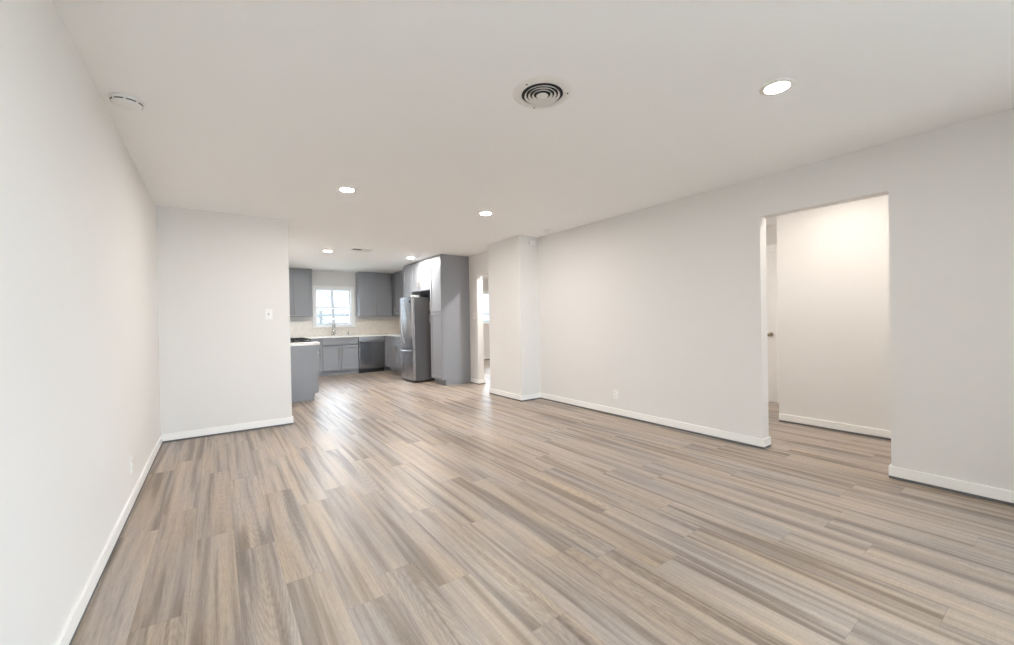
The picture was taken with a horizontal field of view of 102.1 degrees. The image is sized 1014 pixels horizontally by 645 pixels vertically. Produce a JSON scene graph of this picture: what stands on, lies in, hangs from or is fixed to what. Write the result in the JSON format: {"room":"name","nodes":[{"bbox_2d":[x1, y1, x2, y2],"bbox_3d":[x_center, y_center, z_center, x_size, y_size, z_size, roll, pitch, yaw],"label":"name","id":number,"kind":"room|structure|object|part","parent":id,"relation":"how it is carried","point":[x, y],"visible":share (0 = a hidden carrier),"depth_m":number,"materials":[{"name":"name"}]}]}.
{"room":"empty living room","nodes":[
{"label":"empty living room","id":0,"kind":"room"},
{"bbox_2d":[0,0,160,644],"bbox_3d":[-0.796,-0.004,0.180,0.120,2.440,10.014,-1,0,-35],"label":"wall","id":1,"kind":"structure","parent":0,"point":[80,378],"depth_m":1.57,"materials":[{"name":"white paint"}]},
{"bbox_2d":[130,455,132,474],"bbox_3d":[-2.521,0.955,2.755,0.009,0.116,0.070,-1,0,-35],"label":"wall outlet","id":2,"kind":"object","parent":1,"relation":"attached to","point":[131,457],"visible":1,"depth_m":2.74,"materials":[{"name":"white plastic"}]},
{"bbox_2d":[55,416,293,644],"bbox_3d":[-0.631,1.162,1.139,1.217,0.090,11.400,-1,0,-35],"label":"baseboard","id":3,"kind":"structure","parent":1,"relation":"attached to","point":[72,624],"depth_m":2.49,"materials":[{"name":"white paint"}]},
{"bbox_2d":[155,205,291,433],"bbox_3d":[-3.118,0.008,4.598,1.203,2.440,0.120,-1,0,-35],"label":"wall","id":4,"kind":"structure","parent":0,"point":[221,363],"depth_m":4.51,"materials":[{"name":"white paint"}]},
{"bbox_2d":[265,309,271,319],"bbox_3d":[-2.769,-0.095,4.763,0.074,0.120,0.016,-1,0,-35],"label":"light switch","id":5,"kind":"object","parent":4,"relation":"attached to","point":[268,312],"visible":1,"depth_m":4.76,"materials":[{"name":"white plastic"}]},
{"bbox_2d":[290,319,399,336],"bbox_3d":[-3.137,0.123,8.501,3.275,0.365,3.500,-1,0,-35],"label":"backsplash","id":6,"kind":"structure","parent":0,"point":[297,328],"depth_m":10.15,"materials":[{"name":"tile"}]},
{"bbox_2d":[290,271,489,370],"bbox_3d":[-2.561,-0.045,11.148,7.522,2.440,0.150,-1,0,-35],"label":"wall","id":7,"kind":"structure","parent":0,"point":[319,278],"depth_m":10.09,"materials":[{"name":"white paint"}]},
{"bbox_2d":[289,268,312,316],"bbox_3d":[-4.833,-0.669,9.223,0.790,1.078,0.364,-1,0,-35],"label":"upper cabinet","id":8,"kind":"object","parent":7,"relation":"attached to","point":[300,280],"visible":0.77,"depth_m":9.20,"materials":[{"name":"grey paint"}]},
{"bbox_3d":[-4.914,-0.658,8.999,0.386,1.049,0.020,-1,0,-35],"label":"door","id":9,"kind":"part","parent":8,"relation":"part of","materials":[{"name":"grey paint"}]},
{"bbox_2d":[312,285,355,327],"bbox_3d":[-4.204,-0.381,9.936,1.000,0.995,0.170,-1,0,-35],"label":"window","id":10,"kind":"structure","parent":7,"relation":"in","point":[351,307],"depth_m":9.96,"materials":[{"name":"white paint"}]},
{"bbox_3d":[-4.245,-0.573,9.989,0.804,0.453,0.022,-1,0,-35],"label":"sash","id":11,"kind":"part","parent":10,"relation":"part of","materials":[{"name":"glass"}]},
{"bbox_3d":[-4.220,-0.153,9.967,0.804,0.435,0.022,-1,0,-35],"label":"sash","id":12,"kind":"part","parent":10,"relation":"part of","materials":[{"name":"glass"}]},
{"bbox_3d":[-4.186,0.099,9.927,1.000,0.035,0.140,-1,0,-35],"label":"sill","id":13,"kind":"part","parent":10,"relation":"part of","materials":[{"name":"white paint"}]},
{"bbox_2d":[355,272,391,315],"bbox_3d":[-3.332,-0.703,10.288,0.800,1.078,0.364,-1,0,-35],"label":"upper cabinet","id":14,"kind":"object","parent":7,"relation":"attached to","point":[373,289],"visible":1,"depth_m":10.14,"materials":[{"name":"grey paint"}]},
{"bbox_3d":[-3.415,-0.692,10.062,0.391,1.049,0.020,-1,0,-35],"label":"door","id":15,"kind":"part","parent":14,"relation":"part of","materials":[{"name":"grey paint"}]},
{"bbox_3d":[-3.091,-0.699,10.291,0.391,1.049,0.020,-1,0,-35],"label":"door","id":16,"kind":"part","parent":14,"relation":"part of","materials":[{"name":"grey paint"}]},
{"bbox_2d":[483,291,488,323],"bbox_3d":[-0.383,-0.462,12.646,1.140,1.005,0.170,-1,0,-35],"label":"window","id":17,"kind":"structure","parent":7,"relation":"in","point":[484,292],"depth_m":12.44,"materials":[{"name":"white paint"}]},
{"bbox_2d":[471,378,484,384],"bbox_3d":[-0.556,1.116,7.828,0.148,0.090,0.294,-1,0,-35],"label":"baseboard","id":18,"kind":"structure","parent":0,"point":[475,381],"depth_m":7.73,"materials":[{"name":"white paint"}]},
{"bbox_2d":[488,235,539,394],"bbox_3d":[0.098,-0.062,6.453,0.360,2.440,0.840,-1,0,-35],"label":"wall pillar","id":19,"kind":"structure","parent":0,"point":[513,282],"depth_m":6.18,"materials":[{"name":"white paint"}]},
{"bbox_2d":[489,388,540,401],"bbox_3d":[0.113,1.113,6.457,0.374,0.090,0.868,-1,0,-35],"label":"baseboard","id":20,"kind":"structure","parent":19,"relation":"attached to","point":[521,398],"depth_m":6.17,"materials":[{"name":"white paint"}]},
{"bbox_2d":[529,240,535,244],"bbox_3d":[0.378,-1.197,6.124,0.116,0.068,0.033,-1,0,-35],"label":"wall sensor","id":21,"kind":"object","parent":19,"relation":"attached to","point":[531,242],"visible":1,"depth_m":6.11,"materials":[{"name":"white plastic"}]},
{"bbox_2d":[52,0,1013,278],"bbox_3d":[1.263,-1.341,4.660,8.800,0.100,15.170,-1,0,-35],"label":"ceiling","id":22,"kind":"structure","parent":0,"point":[259,108],"depth_m":2.30,"materials":[{"name":"white paint"}]},
{"bbox_2d":[109,93,144,110],"bbox_3d":[-2.074,-1.198,2.239,0.144,0.034,0.144,-1,0,-35],"label":"smoke detector","id":23,"kind":"object","parent":22,"relation":"attached to","point":[125,101],"visible":1,"depth_m":2.21,"materials":[{"name":"white plastic"}]},
{"bbox_2d":[337,187,356,192],"bbox_3d":[-1.486,-1.232,3.810,0.166,0.008,0.166,-1,0,-35],"label":"recessed light","id":24,"kind":"object","parent":22,"relation":"in","point":[343,189],"visible":1,"depth_m":3.79,"materials":[{"name":"white paint"}]},
{"bbox_2d":[350,248,372,251],"bbox_3d":[-2.469,-1.232,6.961,0.340,0.014,0.200,-1,0,-35],"label":"ceiling vent","id":25,"kind":"object","parent":22,"relation":"in","point":[356,249],"visible":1,"depth_m":6.94,"materials":[{"name":"white metal"}]},
{"bbox_2d":[479,211,492,214],"bbox_3d":[-0.246,-1.260,4.743,0.166,0.008,0.166,-1,0,-35],"label":"recessed light","id":26,"kind":"object","parent":22,"relation":"in","point":[483,212],"visible":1,"depth_m":4.73,"materials":[{"name":"white paint"}]},
{"bbox_2d":[513,76,571,108],"bbox_3d":[0.193,-1.248,2.250,0.320,0.014,0.320,-1,0,-35],"label":"ceiling vent","id":27,"kind":"object","parent":22,"relation":"in","point":[545,90],"visible":1,"depth_m":2.23,"materials":[{"name":"white metal"}]},
{"bbox_2d":[759,78,795,95],"bbox_3d":[1.465,-1.274,2.224,0.166,0.008,0.166,-1,0,-35],"label":"recessed light","id":28,"kind":"object","parent":22,"relation":"in","point":[778,86],"visible":1,"depth_m":2.21,"materials":[{"name":"white paint"}]},
{"bbox_2d":[71,360,1013,644],"bbox_3d":[1.308,1.189,4.677,8.800,0.080,15.170,-1,0,-35],"label":"floor","id":29,"kind":"structure","parent":0,"point":[391,509],"depth_m":2.26,"materials":[{"name":"brown wood"}]},
{"bbox_2d":[290,345,318,402],"bbox_3d":[-3.283,0.789,6.432,0.616,0.860,0.300,-1,0,-35],"label":"base cabinet","id":30,"kind":"object","parent":29,"relation":"on","point":[304,359],"visible":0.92,"depth_m":6.35,"materials":[{"name":"grey paint"}]},
{"bbox_2d":[290,342,319,345],"bbox_3d":[-3.282,0.339,6.420,0.620,0.039,0.323,-1,0,-35],"label":"countertop","id":31,"kind":"structure","parent":30,"relation":"on","point":[296,343],"depth_m":6.35,"materials":[{"name":"white stone"}]},
{"bbox_3d":[-3.069,0.817,6.584,0.020,0.570,0.286,-1,0,-35],"label":"door","id":32,"kind":"part","parent":30,"relation":"part of","materials":[{"name":"grey paint"}]},
{"bbox_2d":[290,338,318,395],"bbox_3d":[-3.570,0.735,6.880,0.647,0.932,0.755,-1,0,-35],"label":"gas range","id":33,"kind":"object","parent":29,"relation":"on","point":[292,340],"visible":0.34,"depth_m":6.69,"materials":[{"name":"grey metal"}]},
{"bbox_2d":[290,340,313,341],"bbox_3d":[-3.601,0.311,6.860,0.590,0.012,0.755,-1,0,-35],"label":"cooktop","id":34,"kind":"object","parent":33,"relation":"in","point":[290,340],"depth_m":6.70,"materials":[{"name":"black metal"}]},
{"bbox_2d":[311,338,322,376],"bbox_3d":[-4.543,0.793,9.255,0.605,0.860,0.614,-1,0,-35],"label":"base cabinet","id":35,"kind":"object","parent":29,"relation":"on","point":[320,358],"visible":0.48,"depth_m":9.18,"materials":[{"name":"grey paint"}]},
{"bbox_3d":[-4.398,0.447,9.040,0.591,0.153,0.020,-1,0,-35],"label":"drawer","id":36,"kind":"part","parent":35,"relation":"part of","materials":[{"name":"grey paint"}]},
{"bbox_3d":[-4.391,0.825,9.042,0.591,0.570,0.020,-1,0,-35],"label":"door","id":37,"kind":"part","parent":35,"relation":"part of","materials":[{"name":"grey paint"}]},
{"bbox_2d":[322,337,358,375],"bbox_3d":[-3.974,0.780,9.658,0.786,0.860,0.614,-1,0,-35],"label":"base cabinet","id":38,"kind":"object","parent":29,"relation":"on","point":[340,355],"visible":0.99,"depth_m":9.44,"materials":[{"name":"grey paint"}]},
{"bbox_3d":[-3.981,0.815,9.333,0.383,0.570,0.020,-1,0,-35],"label":"door","id":39,"kind":"part","parent":38,"relation":"part of","materials":[{"name":"grey paint"}]},
{"bbox_3d":[-3.829,0.434,9.443,0.772,0.153,0.020,-1,0,-35],"label":"drawer","id":40,"kind":"part","parent":38,"relation":"part of","materials":[{"name":"grey paint"}]},
{"bbox_3d":[-3.664,0.808,9.558,0.383,0.570,0.020,-1,0,-35],"label":"door","id":41,"kind":"part","parent":38,"relation":"part of","materials":[{"name":"grey paint"}]},
{"bbox_2d":[358,336,384,372],"bbox_3d":[-3.383,0.768,10.057,0.611,0.858,0.631,-1,0,-35],"label":"dishwasher","id":42,"kind":"object","parent":29,"relation":"on","point":[371,350],"visible":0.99,"depth_m":9.84,"materials":[{"name":"grey metal"}]},
{"bbox_3d":[-3.252,0.387,9.860,0.605,0.091,0.028,-1,0,-35],"label":"control panel","id":43,"kind":"part","parent":42,"relation":"part of","materials":[{"name":"silver metal"}]},
{"bbox_2d":[384,336,390,370],"bbox_3d":[-2.919,0.758,10.057,0.120,0.860,0.188,-1,0,-35],"label":"cabinet filler","id":44,"kind":"object","parent":29,"relation":"on","point":[387,368],"visible":0.82,"depth_m":10.04,"materials":[{"name":"grey paint"}]},
{"bbox_2d":[388,336,398,372],"bbox_3d":[-2.506,0.752,9.908,0.637,0.860,0.530,-1,0,-35],"label":"base cabinet","id":45,"kind":"object","parent":29,"relation":"on","point":[391,339],"visible":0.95,"depth_m":9.76,"materials":[{"name":"grey paint"}]},
{"bbox_3d":[-2.734,0.413,9.748,0.020,0.153,0.516,-1,0,-35],"label":"drawer","id":46,"kind":"part","parent":45,"relation":"part of","materials":[{"name":"grey paint"}]},
{"bbox_3d":[-2.727,0.790,9.750,0.020,0.570,0.516,-1,0,-35],"label":"door","id":47,"kind":"part","parent":45,"relation":"part of","materials":[{"name":"grey paint"}]},
{"bbox_2d":[395,337,400,373],"bbox_3d":[-2.189,0.749,9.461,0.637,0.860,0.560,-1,0,-35],"label":"base cabinet","id":48,"kind":"object","parent":29,"relation":"on","point":[398,350],"visible":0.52,"depth_m":9.43,"materials":[{"name":"grey paint"}]},
{"bbox_3d":[-2.411,0.787,9.304,0.020,0.570,0.546,-1,0,-35],"label":"door","id":49,"kind":"part","parent":48,"relation":"part of","materials":[{"name":"grey paint"}]},
{"bbox_2d":[400,295,434,382],"bbox_3d":[-1.743,0.322,8.445,0.877,1.712,0.672,-1,0,-35],"label":"refrigerator","id":50,"kind":"object","parent":29,"relation":"on","point":[415,327],"visible":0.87,"depth_m":8.11,"materials":[{"name":"grey metal"}]},
{"bbox_3d":[-2.106,-0.004,8.271,0.096,0.873,0.032,-1,0,-35],"label":"door handle","id":51,"kind":"part","parent":50,"relation":"part of","materials":[{"name":"silver metal"}]},
{"bbox_3d":[-2.017,0.007,8.253,0.065,1.025,0.672,-1,0,-35],"label":"fridge door","id":52,"kind":"part","parent":50,"relation":"part of","materials":[{"name":"silver metal"}]},
{"bbox_3d":[-2.002,0.832,8.258,0.065,0.605,0.672,-1,0,-35],"label":"freezer drawer","id":53,"kind":"part","parent":50,"relation":"part of","materials":[{"name":"silver metal"}]},
{"bbox_2d":[429,254,470,385],"bbox_3d":[-1.118,-0.048,7.925,0.637,2.436,0.486,-1,0,-35],"label":"pantry cabinet","id":54,"kind":"object","parent":29,"relation":"on","point":[449,305],"visible":1,"depth_m":7.75,"materials":[{"name":"grey paint"}]},
{"bbox_3d":[-1.352,-0.723,7.763,0.020,1.030,0.473,-1,0,-35],"label":"door","id":55,"kind":"part","parent":54,"relation":"part of","materials":[{"name":"grey paint"}]},
{"bbox_3d":[-1.332,0.434,7.771,0.020,1.261,0.473,-1,0,-35],"label":"door","id":56,"kind":"part","parent":54,"relation":"part of","materials":[{"name":"grey paint"}]},
{"bbox_3d":[-4.081,0.796,7.558,0.616,0.860,0.920,-1,0,-35],"label":"base cabinet","id":57,"kind":"object","parent":29,"relation":"on","visible":0},
{"bbox_2d":[290,333,399,338],"bbox_3d":[-3.442,0.326,8.937,3.271,0.036,2.430,-1,0,-35],"label":"countertop","id":58,"kind":"structure","parent":57,"relation":"on","point":[393,334],"depth_m":9.54,"materials":[{"name":"white stone"}]},
{"bbox_2d":[332,318,337,335],"bbox_3d":[-4.115,0.106,9.738,0.140,0.418,0.223,-1,0,-6],"label":"kitchen faucet","id":59,"kind":"object","parent":58,"relation":"on","point":[333,333],"visible":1,"depth_m":9.77,"materials":[{"name":"silver metal"}]},
{"bbox_2d":[469,108,1013,490],"bbox_3d":[1.541,-0.077,4.832,0.120,2.440,14.900,-1,0,-35],"label":"wall","id":60,"kind":"structure","parent":0,"point":[663,306],"depth_m":3.67,"materials":[{"name":"white paint"}]},
{"bbox_2d":[391,270,403,315],"bbox_3d":[-2.670,-0.715,10.330,0.362,1.078,1.060,-1,0,-35],"label":"upper cabinet","id":61,"kind":"object","parent":60,"relation":"attached to","point":[396,278],"visible":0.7,"depth_m":10.20,"materials":[{"name":"grey paint"}]},
{"bbox_3d":[-2.932,-0.703,10.467,0.020,1.049,0.521,-1,0,-35],"label":"door","id":62,"kind":"part","parent":61,"relation":"part of","materials":[{"name":"grey paint"}]},
{"bbox_3d":[-2.628,-0.705,10.037,0.020,1.049,0.521,-1,0,-35],"label":"door","id":63,"kind":"part","parent":61,"relation":"part of","materials":[{"name":"grey paint"}]},
{"bbox_2d":[403,264,429,297],"bbox_3d":[-1.930,-0.720,9.049,0.637,1.078,0.430,-1,0,-35],"label":"upper cabinet","id":64,"kind":"object","parent":60,"relation":"attached to","point":[407,268],"visible":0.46,"depth_m":8.89,"materials":[{"name":"grey paint"}]},
{"bbox_3d":[-2.152,-0.706,8.892,0.020,1.049,0.418,-1,0,-35],"label":"door","id":65,"kind":"part","parent":64,"relation":"part of","materials":[{"name":"grey paint"}]},
{"bbox_2d":[411,258,429,292],"bbox_3d":[-1.544,-0.953,8.497,0.637,0.618,0.910,-1,0,-35],"label":"upper cabinet","id":66,"kind":"object","parent":60,"relation":"attached to","point":[420,272],"visible":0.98,"depth_m":8.31,"materials":[{"name":"grey paint"}]},
{"bbox_3d":[-1.897,-0.938,8.524,0.020,0.589,0.446,-1,0,-35],"label":"door","id":67,"kind":"part","parent":66,"relation":"part of","materials":[{"name":"grey paint"}]},
{"bbox_3d":[-1.635,-0.941,8.155,0.020,0.589,0.446,-1,0,-35],"label":"door","id":68,"kind":"part","parent":66,"relation":"part of","materials":[{"name":"grey paint"}]},
{"bbox_2d":[613,389,617,398],"bbox_3d":[1.335,0.884,5.042,0.009,0.116,0.070,-1,0,-35],"label":"wall outlet","id":69,"kind":"object","parent":60,"relation":"attached to","point":[615,392],"visible":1,"depth_m":5.04,"materials":[{"name":"white plastic"}]},
{"bbox_2d":[540,393,770,448],"bbox_3d":[1.463,1.099,4.980,0.148,0.090,3.104,-1,0,-35],"label":"baseboard","id":70,"kind":"structure","parent":60,"relation":"attached to","point":[755,442],"depth_m":4.43,"materials":[{"name":"white paint"}]},
{"bbox_2d":[888,464,1013,505],"bbox_3d":[3.186,1.085,2.550,0.148,0.090,1.186,-1,0,-35],"label":"baseboard","id":71,"kind":"structure","parent":60,"relation":"attached to","point":[989,493],"depth_m":2.73,"materials":[{"name":"white paint"}]},
{"bbox_2d":[766,224,776,252],"bbox_3d":[3.261,-0.117,6.291,0.120,2.440,2.710,-1,0,-35],"label":"wall","id":72,"kind":"structure","parent":0,"point":[771,230],"depth_m":5.63,"materials":[{"name":"white paint"}]},
{"bbox_2d":[766,244,778,402],"bbox_3d":[3.458,0.019,5.908,0.108,2.166,0.940,-1,0,-35],"label":"door","id":73,"kind":"structure","parent":72,"relation":"in","point":[771,257],"depth_m":5.65,"materials":[{"name":"white paint"}]},
{"bbox_2d":[777,195,890,430],"bbox_3d":[3.779,-0.109,3.728,0.120,2.440,2.310,-1,0,-35],"label":"wall","id":74,"kind":"structure","parent":0,"point":[833,260],"depth_m":4.20,"materials":[{"name":"white paint"}]},
{"bbox_2d":[779,413,890,439],"bbox_3d":[3.745,1.067,3.697,0.014,0.090,2.310,-1,0,-35],"label":"baseboard","id":75,"kind":"structure","parent":74,"relation":"attached to","point":[829,425],"depth_m":4.20,"materials":[{"name":"white paint"}]},
{"label":"outside","id":76,"kind":"structure","parent":0,"visible":0},
{"bbox_3d":[1.215,1.560,6.981,130.000,0.150,130.000,-1,0,-35],"label":"ground","id":77,"kind":"structure","parent":76,"visible":0},
{"bbox_2d":[317,290,336,323],"bbox_3d":[-5.690,-1.058,13.296,1.582,5.249,1.600,-1,0,-35],"label":"bare tree","id":78,"kind":"object","parent":77,"relation":"on","point":[331,292],"visible":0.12,"depth_m":13.16,"materials":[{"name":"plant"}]},
{"bbox_2d":[317,310,488,323],"bbox_3d":[-5.386,0.510,17.079,17.050,2.050,0.140,-1,0,-35],"label":"fence","id":79,"kind":"object","parent":77,"relation":"on","point":[320,314],"visible":0.03,"depth_m":15.91,"materials":[{"name":"white"}]},
{"bbox_3d":[-7.171,0.551,15.837,0.100,2.050,0.100,-1,0,-35],"label":"post","id":80,"kind":"part","parent":79,"relation":"part of","materials":[{"name":"white"}]},
{"bbox_3d":[-5.351,-0.315,17.047,17.000,0.100,0.040,-1,0,-35],"label":"rail","id":81,"kind":"part","parent":79,"relation":"part of","materials":[{"name":"white"}]},
{"bbox_3d":[-5.345,0.035,17.049,17.000,0.100,0.040,-1,0,-35],"label":"rail","id":82,"kind":"part","parent":79,"relation":"part of","materials":[{"name":"white"}]}
]}

